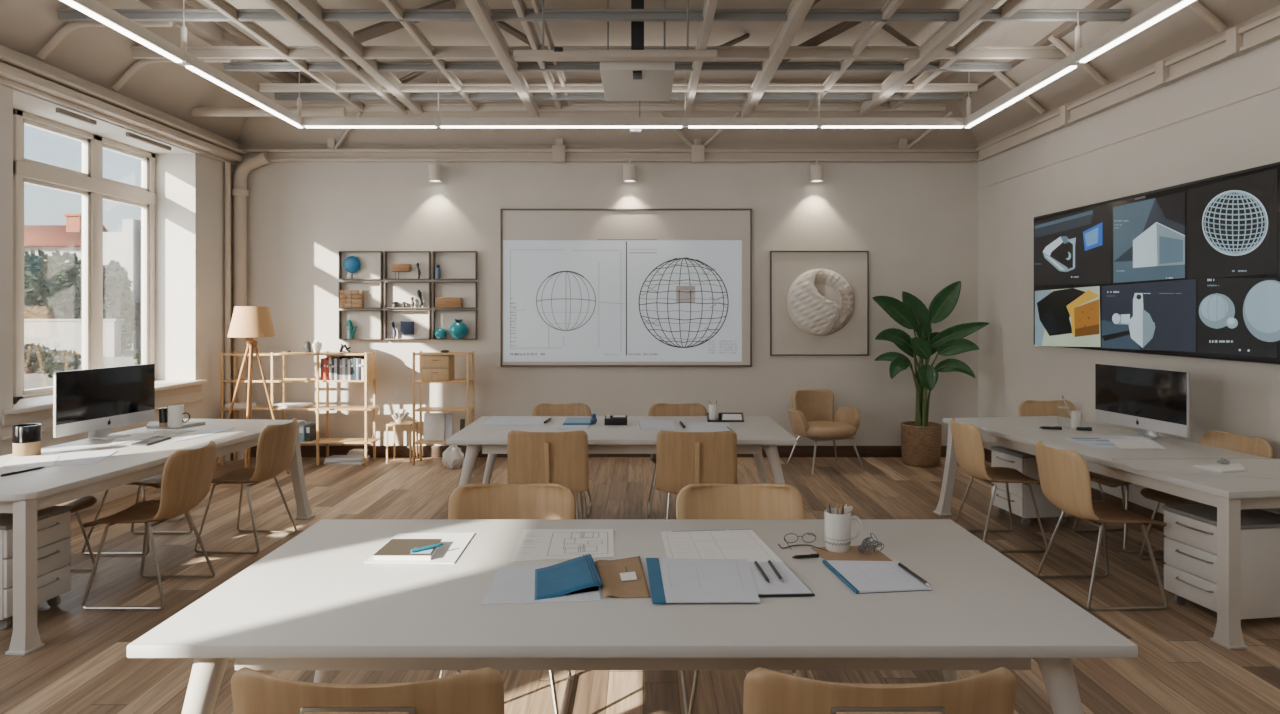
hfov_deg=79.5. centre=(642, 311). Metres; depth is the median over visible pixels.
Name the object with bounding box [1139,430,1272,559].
chair
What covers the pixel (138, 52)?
ceiling beam
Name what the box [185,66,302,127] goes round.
diffuser
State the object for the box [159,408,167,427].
tumbler
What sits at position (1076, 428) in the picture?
marker
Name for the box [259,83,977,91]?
ceiling beam
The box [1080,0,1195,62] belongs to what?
diffuser
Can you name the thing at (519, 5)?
ceiling beam
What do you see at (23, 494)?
desk
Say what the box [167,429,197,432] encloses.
paper sheet
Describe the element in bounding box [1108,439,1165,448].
paper sheet
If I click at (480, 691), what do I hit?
chair
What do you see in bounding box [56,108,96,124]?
trim
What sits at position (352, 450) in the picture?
magazine
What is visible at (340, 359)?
book
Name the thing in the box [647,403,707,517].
chair
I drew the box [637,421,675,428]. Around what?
paper sheet
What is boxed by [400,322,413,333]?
square panel
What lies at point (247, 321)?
tripod floor lamp
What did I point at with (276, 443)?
chair
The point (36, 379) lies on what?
ground
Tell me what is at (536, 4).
ceiling beam
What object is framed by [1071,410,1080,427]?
mug
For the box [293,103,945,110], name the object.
ceiling beam
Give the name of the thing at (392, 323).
figurine
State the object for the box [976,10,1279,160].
trim
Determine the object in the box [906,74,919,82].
ceiling beam
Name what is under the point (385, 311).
wall box
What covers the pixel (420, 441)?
shelf
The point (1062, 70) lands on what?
diffuser
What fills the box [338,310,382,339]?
wall box
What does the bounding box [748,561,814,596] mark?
pad
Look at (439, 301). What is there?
block
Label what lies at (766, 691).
chair
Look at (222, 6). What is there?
ceiling beam
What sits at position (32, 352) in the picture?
shrub
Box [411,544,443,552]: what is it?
pen
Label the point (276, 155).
trim
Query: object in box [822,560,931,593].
notebook
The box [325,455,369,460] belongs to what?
magazine
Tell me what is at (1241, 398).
wall
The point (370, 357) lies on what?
rack
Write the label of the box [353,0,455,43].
ceiling beam
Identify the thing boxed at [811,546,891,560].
card
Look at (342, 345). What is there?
animal figurine
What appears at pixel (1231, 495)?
desk
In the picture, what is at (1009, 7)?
ceiling beam
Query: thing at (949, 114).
ceiling beam
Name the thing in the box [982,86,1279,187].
trim
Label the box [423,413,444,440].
leaning board
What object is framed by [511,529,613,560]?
sheet
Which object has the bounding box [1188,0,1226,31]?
ceiling pipe
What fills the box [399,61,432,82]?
ceiling beam
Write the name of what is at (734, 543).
sheet
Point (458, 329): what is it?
round vase
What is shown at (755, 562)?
pen
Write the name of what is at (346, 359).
book
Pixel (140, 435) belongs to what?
paper sheet
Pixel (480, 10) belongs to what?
ceiling beam
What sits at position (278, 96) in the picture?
ceiling beam
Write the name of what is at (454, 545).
paper sheet
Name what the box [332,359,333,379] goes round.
book
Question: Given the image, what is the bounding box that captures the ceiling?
[0,0,1279,152]
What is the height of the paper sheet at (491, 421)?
0.003 m
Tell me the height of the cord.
0.004 m
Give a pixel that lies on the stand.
(395, 268)
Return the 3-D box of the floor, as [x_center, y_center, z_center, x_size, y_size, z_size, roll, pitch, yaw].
[-0.295,1.675,2.600,9.410,0.150,12.200,0,0,0]
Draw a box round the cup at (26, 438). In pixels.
[12,423,41,456]
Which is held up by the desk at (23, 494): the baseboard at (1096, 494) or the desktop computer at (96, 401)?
the desktop computer at (96, 401)
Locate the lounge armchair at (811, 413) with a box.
[787,389,864,474]
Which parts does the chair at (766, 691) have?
handle plate, handle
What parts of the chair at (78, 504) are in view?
seat, leg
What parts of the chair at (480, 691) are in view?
handle, handle plate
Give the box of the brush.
[844,506,852,513]
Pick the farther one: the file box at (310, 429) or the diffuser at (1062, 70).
the file box at (310, 429)
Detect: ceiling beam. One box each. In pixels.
[57,9,1130,20]
[131,46,1064,58]
[139,0,310,92]
[204,0,363,110]
[221,31,256,45]
[223,62,1011,70]
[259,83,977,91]
[264,0,406,114]
[274,93,963,100]
[285,0,423,113]
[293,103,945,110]
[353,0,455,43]
[382,0,478,110]
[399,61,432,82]
[464,0,538,116]
[496,21,541,45]
[512,0,562,108]
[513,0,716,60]
[531,0,572,106]
[684,0,717,114]
[720,34,748,45]
[741,0,814,117]
[782,21,861,62]
[807,0,903,110]
[859,0,1000,115]
[882,23,917,45]
[888,0,1030,108]
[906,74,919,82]
[965,0,1121,96]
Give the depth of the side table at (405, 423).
8.16 m
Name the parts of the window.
frame, sill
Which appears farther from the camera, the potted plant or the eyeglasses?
the potted plant
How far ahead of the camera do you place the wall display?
5.44 m
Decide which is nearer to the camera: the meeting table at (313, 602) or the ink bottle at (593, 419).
the meeting table at (313, 602)
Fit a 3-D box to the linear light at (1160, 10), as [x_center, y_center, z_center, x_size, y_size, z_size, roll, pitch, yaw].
[-0.085,-2.058,4.069,6.415,0.624,6.538,0,0,0]
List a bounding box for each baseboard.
[71,453,232,515]
[247,446,946,456]
[984,448,1163,531]
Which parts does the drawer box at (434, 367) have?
drawer, drawer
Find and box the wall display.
[1034,162,1279,363]
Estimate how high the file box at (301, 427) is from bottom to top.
0.180 m
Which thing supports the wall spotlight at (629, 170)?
attached to the wall at (917, 222)
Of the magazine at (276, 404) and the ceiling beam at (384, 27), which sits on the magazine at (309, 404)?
the magazine at (276, 404)
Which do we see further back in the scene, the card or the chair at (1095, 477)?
the chair at (1095, 477)
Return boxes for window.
[4,109,206,413]
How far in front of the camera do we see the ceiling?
6.76 m
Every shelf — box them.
[222,406,379,409]
[272,352,373,354]
[300,438,379,443]
[318,379,373,381]
[414,352,472,354]
[414,379,472,382]
[414,407,472,411]
[414,438,445,443]
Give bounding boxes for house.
[24,213,108,262]
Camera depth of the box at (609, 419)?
5.78 m
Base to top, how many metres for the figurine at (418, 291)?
0.200 m
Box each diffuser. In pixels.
[60,0,181,62]
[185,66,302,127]
[305,126,436,127]
[440,126,681,127]
[688,126,816,127]
[821,126,962,127]
[965,66,1076,127]
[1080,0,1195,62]
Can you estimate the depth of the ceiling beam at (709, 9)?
5.87 m
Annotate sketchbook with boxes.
[373,539,441,559]
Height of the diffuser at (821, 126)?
0.016 m
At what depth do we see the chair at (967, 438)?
5.25 m
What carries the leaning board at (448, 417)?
on the rack at (420, 409)
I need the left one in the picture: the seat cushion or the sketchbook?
the sketchbook
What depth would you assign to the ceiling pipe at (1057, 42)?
6.18 m
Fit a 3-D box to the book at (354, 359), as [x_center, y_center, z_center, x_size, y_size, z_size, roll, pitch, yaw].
[-3.024,0.599,8.170,0.027,0.233,0.201,0,0,0]
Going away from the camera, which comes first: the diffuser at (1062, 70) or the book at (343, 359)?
the diffuser at (1062, 70)
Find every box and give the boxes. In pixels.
[299,422,311,441]
[305,423,315,441]
[338,251,382,279]
[338,282,382,308]
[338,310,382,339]
[384,251,430,279]
[384,282,430,308]
[384,310,430,339]
[422,355,453,380]
[433,251,476,279]
[433,282,476,308]
[433,310,476,339]
[604,415,626,424]
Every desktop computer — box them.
[53,364,154,439]
[1095,364,1189,438]
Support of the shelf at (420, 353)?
attached to the rack at (420, 409)
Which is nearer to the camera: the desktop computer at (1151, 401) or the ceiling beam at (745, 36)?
the desktop computer at (1151, 401)
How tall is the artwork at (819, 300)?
1.154 m
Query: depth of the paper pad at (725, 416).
6.14 m
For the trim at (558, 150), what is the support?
attached to the wall at (917, 222)
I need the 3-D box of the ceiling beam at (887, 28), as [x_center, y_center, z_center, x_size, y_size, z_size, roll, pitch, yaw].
[2.100,-2.235,6.270,0.428,0.311,0.050,0,0,0]
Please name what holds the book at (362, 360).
on the rack at (370, 357)
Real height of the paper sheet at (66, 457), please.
0.003 m
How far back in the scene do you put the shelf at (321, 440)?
8.09 m
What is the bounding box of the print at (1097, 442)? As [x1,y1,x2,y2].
[1062,436,1128,448]
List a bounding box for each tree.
[24,249,81,318]
[103,260,135,310]
[103,296,137,353]
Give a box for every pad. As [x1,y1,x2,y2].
[722,414,741,419]
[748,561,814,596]
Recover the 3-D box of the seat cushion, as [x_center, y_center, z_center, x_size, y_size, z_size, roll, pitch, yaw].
[1.873,1.205,7.901,0.616,0.110,0.636,0,0,-16]
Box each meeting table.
[127,519,1137,713]
[446,416,796,485]
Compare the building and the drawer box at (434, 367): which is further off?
the building
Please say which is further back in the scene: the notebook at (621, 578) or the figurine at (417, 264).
the figurine at (417, 264)
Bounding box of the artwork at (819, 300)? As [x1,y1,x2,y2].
[770,251,868,355]
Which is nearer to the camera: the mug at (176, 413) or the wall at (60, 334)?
the mug at (176, 413)
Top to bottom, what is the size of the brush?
0.134 m
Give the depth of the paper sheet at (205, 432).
5.41 m
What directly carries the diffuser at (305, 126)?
attached to the linear light at (1160, 10)
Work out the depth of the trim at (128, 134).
6.97 m
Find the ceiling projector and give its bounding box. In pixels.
[600,0,674,100]
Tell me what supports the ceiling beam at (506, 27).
attached to the ceiling
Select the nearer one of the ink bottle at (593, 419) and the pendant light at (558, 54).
the pendant light at (558, 54)
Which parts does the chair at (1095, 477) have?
leg, seat, leg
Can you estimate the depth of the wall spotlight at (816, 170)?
8.32 m
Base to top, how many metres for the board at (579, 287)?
1.739 m
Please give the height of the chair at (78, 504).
0.640 m
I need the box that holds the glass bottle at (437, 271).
[435,265,440,278]
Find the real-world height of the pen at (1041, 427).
0.024 m
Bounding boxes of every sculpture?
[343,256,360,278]
[347,320,356,338]
[392,409,408,422]
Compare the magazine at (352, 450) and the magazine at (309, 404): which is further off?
the magazine at (352, 450)
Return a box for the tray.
[707,413,743,421]
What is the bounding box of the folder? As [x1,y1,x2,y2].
[535,553,602,599]
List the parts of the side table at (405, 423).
leg, leg, leg, leg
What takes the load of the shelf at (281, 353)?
attached to the rack at (370, 357)
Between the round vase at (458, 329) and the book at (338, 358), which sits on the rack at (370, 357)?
the book at (338, 358)
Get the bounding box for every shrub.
[24,342,49,373]
[36,348,81,377]
[133,348,140,364]
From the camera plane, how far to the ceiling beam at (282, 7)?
6.04 m
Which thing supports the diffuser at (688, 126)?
attached to the linear light at (1160, 10)
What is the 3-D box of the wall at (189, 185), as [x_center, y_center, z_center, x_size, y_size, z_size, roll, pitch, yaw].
[-4.750,-0.050,2.750,0.500,3.300,11.900,0,0,0]
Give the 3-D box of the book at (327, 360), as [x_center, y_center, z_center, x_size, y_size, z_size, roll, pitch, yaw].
[-3.307,0.606,8.170,0.027,0.218,0.201,0,0,0]
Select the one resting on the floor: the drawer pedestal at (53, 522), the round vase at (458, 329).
the drawer pedestal at (53, 522)
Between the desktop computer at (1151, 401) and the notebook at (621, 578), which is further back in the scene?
the desktop computer at (1151, 401)
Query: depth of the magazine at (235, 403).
8.10 m
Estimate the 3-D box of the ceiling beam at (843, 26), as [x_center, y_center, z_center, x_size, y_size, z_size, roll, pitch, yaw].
[1.450,-2.235,6.300,0.664,0.344,0.080,0,0,18]
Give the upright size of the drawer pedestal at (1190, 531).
0.534 m
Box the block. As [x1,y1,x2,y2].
[435,297,461,306]
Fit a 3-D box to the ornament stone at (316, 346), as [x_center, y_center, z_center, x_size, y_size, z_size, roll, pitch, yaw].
[-3.515,0.373,8.303,0.107,0.138,0.062,0,0,0]
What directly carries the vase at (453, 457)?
on the floor
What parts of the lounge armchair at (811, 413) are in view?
leg, armrest, backrest, leg, leg, armrest, leg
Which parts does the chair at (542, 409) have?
backrest, leg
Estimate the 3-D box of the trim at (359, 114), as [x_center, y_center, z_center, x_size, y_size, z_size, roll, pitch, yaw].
[-3.185,-1.960,8.315,0.478,0.348,0.040,0,0,36]
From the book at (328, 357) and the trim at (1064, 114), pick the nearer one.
the trim at (1064, 114)
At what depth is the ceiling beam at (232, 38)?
6.29 m
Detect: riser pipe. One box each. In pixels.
[225,162,230,461]
[231,151,270,459]
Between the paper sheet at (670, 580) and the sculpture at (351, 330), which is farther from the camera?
the sculpture at (351, 330)
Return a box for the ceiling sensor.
[630,128,640,132]
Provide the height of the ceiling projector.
0.680 m
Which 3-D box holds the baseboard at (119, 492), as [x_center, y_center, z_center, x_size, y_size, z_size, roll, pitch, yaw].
[-4.492,1.545,2.640,0.015,0.110,11.680,0,0,0]
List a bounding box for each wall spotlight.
[429,161,441,181]
[623,161,635,181]
[810,161,822,181]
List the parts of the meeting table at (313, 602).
leg, leg, leg, leg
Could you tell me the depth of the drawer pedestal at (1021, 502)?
5.76 m
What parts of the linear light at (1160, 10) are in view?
suspension rod, suspension rod, suspension rod, suspension rod, suspension rod, suspension rod, suspension rod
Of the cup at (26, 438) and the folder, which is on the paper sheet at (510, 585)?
the folder
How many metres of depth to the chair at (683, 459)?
4.92 m
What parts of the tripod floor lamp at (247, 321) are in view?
leg, leg, leg, lamp shade, leg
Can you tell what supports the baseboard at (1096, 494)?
attached to the wall at (1241, 398)
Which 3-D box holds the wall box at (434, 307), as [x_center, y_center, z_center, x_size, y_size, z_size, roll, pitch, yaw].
[-2.068,-0.186,8.470,0.479,0.295,0.060,0,0,0]
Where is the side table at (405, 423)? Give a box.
[386,421,417,462]
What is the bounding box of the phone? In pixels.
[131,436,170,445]
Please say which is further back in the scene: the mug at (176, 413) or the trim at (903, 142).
the trim at (903, 142)
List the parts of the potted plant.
pot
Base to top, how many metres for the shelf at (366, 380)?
0.018 m
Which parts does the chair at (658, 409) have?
leg, seat, backrest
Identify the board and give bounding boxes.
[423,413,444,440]
[444,414,452,439]
[460,419,464,429]
[500,209,751,366]
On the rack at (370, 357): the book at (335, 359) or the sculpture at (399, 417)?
the book at (335, 359)
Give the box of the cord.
[778,544,827,550]
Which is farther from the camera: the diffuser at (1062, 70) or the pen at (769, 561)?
the diffuser at (1062, 70)
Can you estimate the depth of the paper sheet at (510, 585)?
2.33 m
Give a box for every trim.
[0,44,246,164]
[2,384,202,439]
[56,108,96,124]
[126,132,171,150]
[239,149,978,161]
[328,139,335,148]
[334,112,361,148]
[552,139,565,162]
[659,112,691,147]
[691,139,703,162]
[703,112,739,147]
[899,139,906,148]
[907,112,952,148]
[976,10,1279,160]
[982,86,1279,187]
[1060,105,1074,125]
[1155,60,1174,85]
[1226,27,1248,55]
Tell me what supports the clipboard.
on the sheet at (1269, 468)
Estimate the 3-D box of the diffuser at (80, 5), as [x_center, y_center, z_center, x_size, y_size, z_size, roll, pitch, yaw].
[-3.250,-1.754,4.305,0.042,0.016,2.186,0,0,0]
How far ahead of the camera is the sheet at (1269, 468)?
4.25 m
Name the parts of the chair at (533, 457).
leg, leg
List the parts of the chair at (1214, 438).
leg, seat, backrest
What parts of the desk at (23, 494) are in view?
leg, leg, leg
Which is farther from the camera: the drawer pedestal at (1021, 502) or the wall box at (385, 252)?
the wall box at (385, 252)
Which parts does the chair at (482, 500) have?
leg, backrest, leg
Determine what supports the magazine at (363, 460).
on the magazine at (340, 463)
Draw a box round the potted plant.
[872,281,988,466]
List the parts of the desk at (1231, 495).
leg, leg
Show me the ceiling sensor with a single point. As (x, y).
(632, 130)
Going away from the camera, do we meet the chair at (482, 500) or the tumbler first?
the chair at (482, 500)
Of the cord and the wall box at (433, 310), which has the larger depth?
the wall box at (433, 310)
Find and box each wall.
[0,83,234,455]
[24,319,124,356]
[235,162,977,445]
[978,39,1279,513]
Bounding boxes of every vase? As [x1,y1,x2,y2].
[434,328,446,338]
[442,445,463,468]
[449,319,467,338]
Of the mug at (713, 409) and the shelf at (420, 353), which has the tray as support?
the mug at (713, 409)
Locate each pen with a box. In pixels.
[0,467,44,476]
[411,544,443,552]
[754,561,769,582]
[768,560,783,582]
[792,554,818,558]
[898,562,932,587]
[1039,426,1061,429]
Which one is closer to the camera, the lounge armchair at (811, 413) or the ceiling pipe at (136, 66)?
the ceiling pipe at (136, 66)
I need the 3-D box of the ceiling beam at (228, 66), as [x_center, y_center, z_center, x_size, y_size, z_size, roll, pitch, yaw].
[-0.217,-2.110,6.630,6.765,0.065,0.068,0,0,0]
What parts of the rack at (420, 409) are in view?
post, post, post, post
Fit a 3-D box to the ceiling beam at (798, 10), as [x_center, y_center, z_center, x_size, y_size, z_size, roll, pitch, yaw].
[1.070,-2.066,4.600,0.114,0.102,6.800,0,0,0]
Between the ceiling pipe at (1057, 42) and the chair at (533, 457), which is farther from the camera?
the ceiling pipe at (1057, 42)
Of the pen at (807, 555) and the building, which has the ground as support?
the building
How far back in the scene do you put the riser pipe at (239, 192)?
8.34 m
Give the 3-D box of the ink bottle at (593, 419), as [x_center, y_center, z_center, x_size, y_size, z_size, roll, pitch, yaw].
[-0.376,0.809,5.844,0.056,0.080,0.055,0,0,0]
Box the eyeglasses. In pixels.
[784,533,815,548]
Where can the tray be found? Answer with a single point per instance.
(742, 416)
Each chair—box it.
[54,495,96,570]
[81,474,192,554]
[82,440,216,609]
[194,418,297,553]
[231,667,504,713]
[439,483,575,713]
[507,430,589,518]
[532,403,591,517]
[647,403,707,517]
[655,430,736,518]
[676,483,808,713]
[743,667,1016,713]
[950,418,1047,552]
[1018,400,1104,500]
[1035,441,1167,610]
[1073,471,1166,552]
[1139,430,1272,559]
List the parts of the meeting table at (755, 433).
leg, leg, leg, leg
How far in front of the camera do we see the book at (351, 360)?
8.07 m
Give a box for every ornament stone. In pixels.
[304,341,310,352]
[312,340,321,351]
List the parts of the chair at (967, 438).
backrest, leg, seat, leg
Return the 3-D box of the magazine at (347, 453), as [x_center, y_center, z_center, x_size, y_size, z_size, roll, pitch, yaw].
[-3.123,1.544,8.405,0.160,0.025,0.140,0,0,1]
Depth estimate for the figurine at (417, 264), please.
8.46 m
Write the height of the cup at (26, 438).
0.180 m
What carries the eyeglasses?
on the meeting table at (313, 602)
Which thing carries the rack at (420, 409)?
on the floor
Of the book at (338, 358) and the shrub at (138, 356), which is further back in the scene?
the shrub at (138, 356)
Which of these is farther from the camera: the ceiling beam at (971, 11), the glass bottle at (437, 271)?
the glass bottle at (437, 271)
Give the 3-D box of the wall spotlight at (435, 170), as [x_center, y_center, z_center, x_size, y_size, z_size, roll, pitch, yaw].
[-2.260,-1.532,8.404,0.140,0.225,0.198,0,0,0]
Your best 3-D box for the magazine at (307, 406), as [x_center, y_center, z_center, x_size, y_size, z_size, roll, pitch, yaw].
[-3.745,1.004,8.180,0.360,0.011,0.200,0,0,-3]
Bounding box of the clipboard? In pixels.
[1190,457,1246,472]
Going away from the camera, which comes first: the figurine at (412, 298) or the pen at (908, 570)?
the pen at (908, 570)
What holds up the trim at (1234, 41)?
attached to the wall at (1241, 398)
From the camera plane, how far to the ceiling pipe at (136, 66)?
6.40 m
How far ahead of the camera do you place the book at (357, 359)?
8.07 m
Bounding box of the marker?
[1074,427,1091,430]
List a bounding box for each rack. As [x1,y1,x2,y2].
[220,351,379,464]
[413,351,474,464]
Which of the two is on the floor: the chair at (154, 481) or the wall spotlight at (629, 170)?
the chair at (154, 481)
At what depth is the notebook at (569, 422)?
5.78 m
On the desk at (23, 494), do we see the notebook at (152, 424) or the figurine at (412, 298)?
the notebook at (152, 424)
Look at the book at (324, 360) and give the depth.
8.07 m
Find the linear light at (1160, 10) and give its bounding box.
[60,0,1195,127]
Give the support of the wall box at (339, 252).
attached to the wall at (917, 222)
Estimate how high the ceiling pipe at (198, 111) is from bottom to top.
0.086 m
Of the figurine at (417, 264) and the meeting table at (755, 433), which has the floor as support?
the meeting table at (755, 433)
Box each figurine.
[339,344,350,351]
[391,321,396,338]
[411,297,414,306]
[416,263,420,278]
[417,290,422,306]
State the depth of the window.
6.83 m
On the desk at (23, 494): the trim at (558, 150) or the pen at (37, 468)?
the pen at (37, 468)
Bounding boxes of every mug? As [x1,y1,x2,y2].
[168,405,189,427]
[709,404,718,419]
[824,508,862,552]
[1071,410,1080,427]
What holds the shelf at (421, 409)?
attached to the rack at (420, 409)
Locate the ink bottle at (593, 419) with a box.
[590,413,596,423]
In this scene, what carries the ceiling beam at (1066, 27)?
attached to the ceiling
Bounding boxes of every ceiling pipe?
[36,21,172,59]
[112,59,230,90]
[191,107,346,116]
[993,71,1044,114]
[1048,34,1107,85]
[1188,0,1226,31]
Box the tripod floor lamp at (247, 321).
[213,306,289,473]
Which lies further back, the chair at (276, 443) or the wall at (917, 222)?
the wall at (917, 222)
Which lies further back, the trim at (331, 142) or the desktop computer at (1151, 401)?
the trim at (331, 142)
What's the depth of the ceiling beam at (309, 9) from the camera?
6.03 m
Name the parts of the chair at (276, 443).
leg, seat, leg, backrest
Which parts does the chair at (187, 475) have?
leg, seat, leg, backrest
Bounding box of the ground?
[24,349,140,389]
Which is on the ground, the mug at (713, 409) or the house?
the house
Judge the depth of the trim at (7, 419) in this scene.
5.79 m
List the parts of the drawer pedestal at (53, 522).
drawer, drawer, drawer, handle, handle, handle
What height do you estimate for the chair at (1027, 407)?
0.841 m
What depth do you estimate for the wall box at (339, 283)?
8.44 m
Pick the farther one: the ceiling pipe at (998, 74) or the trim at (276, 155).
the trim at (276, 155)
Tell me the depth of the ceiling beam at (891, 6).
6.03 m
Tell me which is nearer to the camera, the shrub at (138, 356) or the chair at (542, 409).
the chair at (542, 409)
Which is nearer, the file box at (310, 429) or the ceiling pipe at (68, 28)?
the ceiling pipe at (68, 28)
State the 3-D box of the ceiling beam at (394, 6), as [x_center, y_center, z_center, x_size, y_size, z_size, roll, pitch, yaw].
[-1.720,-2.106,4.575,0.069,0.062,6.750,0,0,0]
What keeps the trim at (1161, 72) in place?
attached to the wall at (1241, 398)
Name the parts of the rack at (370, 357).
post, post, rail, rail, rail, post, rail, post, post, post, panel, post, panel, post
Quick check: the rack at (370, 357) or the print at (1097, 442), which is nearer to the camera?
the print at (1097, 442)
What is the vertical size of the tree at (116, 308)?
2.700 m
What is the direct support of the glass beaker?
on the desk at (1231, 495)
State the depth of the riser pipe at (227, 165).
8.24 m
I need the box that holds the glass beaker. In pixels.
[1058,406,1069,428]
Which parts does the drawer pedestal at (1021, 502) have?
drawer, drawer, drawer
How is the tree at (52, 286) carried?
on the ground
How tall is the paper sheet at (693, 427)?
0.003 m
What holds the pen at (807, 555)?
on the meeting table at (313, 602)
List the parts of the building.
ribbed panel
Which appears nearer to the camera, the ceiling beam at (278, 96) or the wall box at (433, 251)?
the ceiling beam at (278, 96)
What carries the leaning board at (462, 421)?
on the rack at (420, 409)
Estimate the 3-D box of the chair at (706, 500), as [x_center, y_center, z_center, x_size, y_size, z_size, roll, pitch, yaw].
[0.418,1.171,3.172,0.552,0.851,0.540,0,0,0]
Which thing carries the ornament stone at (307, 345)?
on the rack at (370, 357)
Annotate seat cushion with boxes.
[807,421,856,438]
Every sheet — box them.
[2,455,59,467]
[53,450,117,465]
[110,431,156,445]
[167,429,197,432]
[176,428,233,441]
[364,533,474,563]
[481,565,599,604]
[484,418,548,424]
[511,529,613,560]
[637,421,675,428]
[646,558,759,603]
[661,529,781,561]
[686,423,731,431]
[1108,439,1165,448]
[1112,458,1279,478]
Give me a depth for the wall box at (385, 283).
8.44 m
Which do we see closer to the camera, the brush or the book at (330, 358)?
the brush
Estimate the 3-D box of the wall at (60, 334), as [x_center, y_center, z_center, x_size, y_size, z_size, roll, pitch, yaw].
[-24.050,1.010,30.200,7.100,1.480,0.500,0,0,0]
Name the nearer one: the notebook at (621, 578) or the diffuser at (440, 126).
the notebook at (621, 578)
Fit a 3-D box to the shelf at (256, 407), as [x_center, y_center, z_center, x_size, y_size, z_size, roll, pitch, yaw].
[-3.618,1.019,8.175,1.565,0.018,0.274,0,0,0]
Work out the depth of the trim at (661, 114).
8.33 m
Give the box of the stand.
[391,264,410,278]
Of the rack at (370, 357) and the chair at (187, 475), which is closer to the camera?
the chair at (187, 475)
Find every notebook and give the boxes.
[146,421,205,427]
[558,417,590,428]
[595,556,649,597]
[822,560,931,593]
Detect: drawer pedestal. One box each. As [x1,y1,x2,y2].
[0,506,71,629]
[991,446,1070,524]
[1162,504,1279,618]
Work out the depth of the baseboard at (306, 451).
8.48 m
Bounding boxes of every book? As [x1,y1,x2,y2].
[321,357,328,379]
[323,358,328,379]
[326,359,328,379]
[329,357,336,379]
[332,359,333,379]
[334,358,336,379]
[337,356,346,379]
[340,359,341,379]
[342,357,349,379]
[345,357,354,379]
[348,359,349,379]
[350,358,352,379]
[353,357,361,379]
[356,358,358,379]
[359,357,364,379]
[361,359,364,379]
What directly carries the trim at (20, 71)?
attached to the wall at (189, 185)
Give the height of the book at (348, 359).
0.216 m
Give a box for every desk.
[0,419,314,655]
[933,416,1279,649]
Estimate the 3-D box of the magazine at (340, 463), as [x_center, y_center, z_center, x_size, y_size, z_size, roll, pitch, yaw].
[-3.148,1.588,8.175,0.400,0.024,0.200,0,0,3]
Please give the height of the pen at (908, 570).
0.012 m
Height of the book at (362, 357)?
0.233 m
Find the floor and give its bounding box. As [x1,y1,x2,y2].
[0,457,1279,713]
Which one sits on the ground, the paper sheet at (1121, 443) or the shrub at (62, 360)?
the shrub at (62, 360)
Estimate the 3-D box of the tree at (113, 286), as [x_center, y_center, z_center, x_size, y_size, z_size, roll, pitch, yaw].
[-23.894,-0.126,34.296,2.503,4.409,1.578,0,0,0]
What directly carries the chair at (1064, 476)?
on the floor
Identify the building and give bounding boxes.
[103,219,140,349]
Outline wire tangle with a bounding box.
[858,533,883,553]
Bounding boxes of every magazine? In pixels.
[224,402,255,405]
[269,406,308,407]
[274,403,311,405]
[274,404,313,406]
[324,459,368,464]
[324,460,364,462]
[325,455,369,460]
[347,453,364,454]
[349,449,364,452]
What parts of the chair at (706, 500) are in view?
leg, backrest, leg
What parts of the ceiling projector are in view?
hanger rod, hanger rod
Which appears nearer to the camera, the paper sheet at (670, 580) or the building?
the paper sheet at (670, 580)
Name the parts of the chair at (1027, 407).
backrest, leg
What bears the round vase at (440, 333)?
in the wall box at (433, 310)
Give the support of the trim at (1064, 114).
attached to the wall at (1241, 398)
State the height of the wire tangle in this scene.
0.076 m
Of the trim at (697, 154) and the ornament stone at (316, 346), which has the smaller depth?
the ornament stone at (316, 346)
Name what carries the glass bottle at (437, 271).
in the wall box at (433, 251)
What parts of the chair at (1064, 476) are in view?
backrest, leg, seat, leg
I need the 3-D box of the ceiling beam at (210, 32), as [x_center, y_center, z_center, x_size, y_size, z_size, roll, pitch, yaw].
[-3.500,-2.288,4.550,0.190,0.175,6.700,0,0,0]
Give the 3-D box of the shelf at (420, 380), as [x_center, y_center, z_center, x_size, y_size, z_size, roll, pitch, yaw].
[-2.112,0.733,8.175,0.565,0.016,0.274,0,0,0]
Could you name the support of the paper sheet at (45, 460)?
on the desk at (23, 494)
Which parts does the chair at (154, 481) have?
leg, seat, leg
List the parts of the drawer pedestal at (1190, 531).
drawer, drawer, drawer, handle, handle, handle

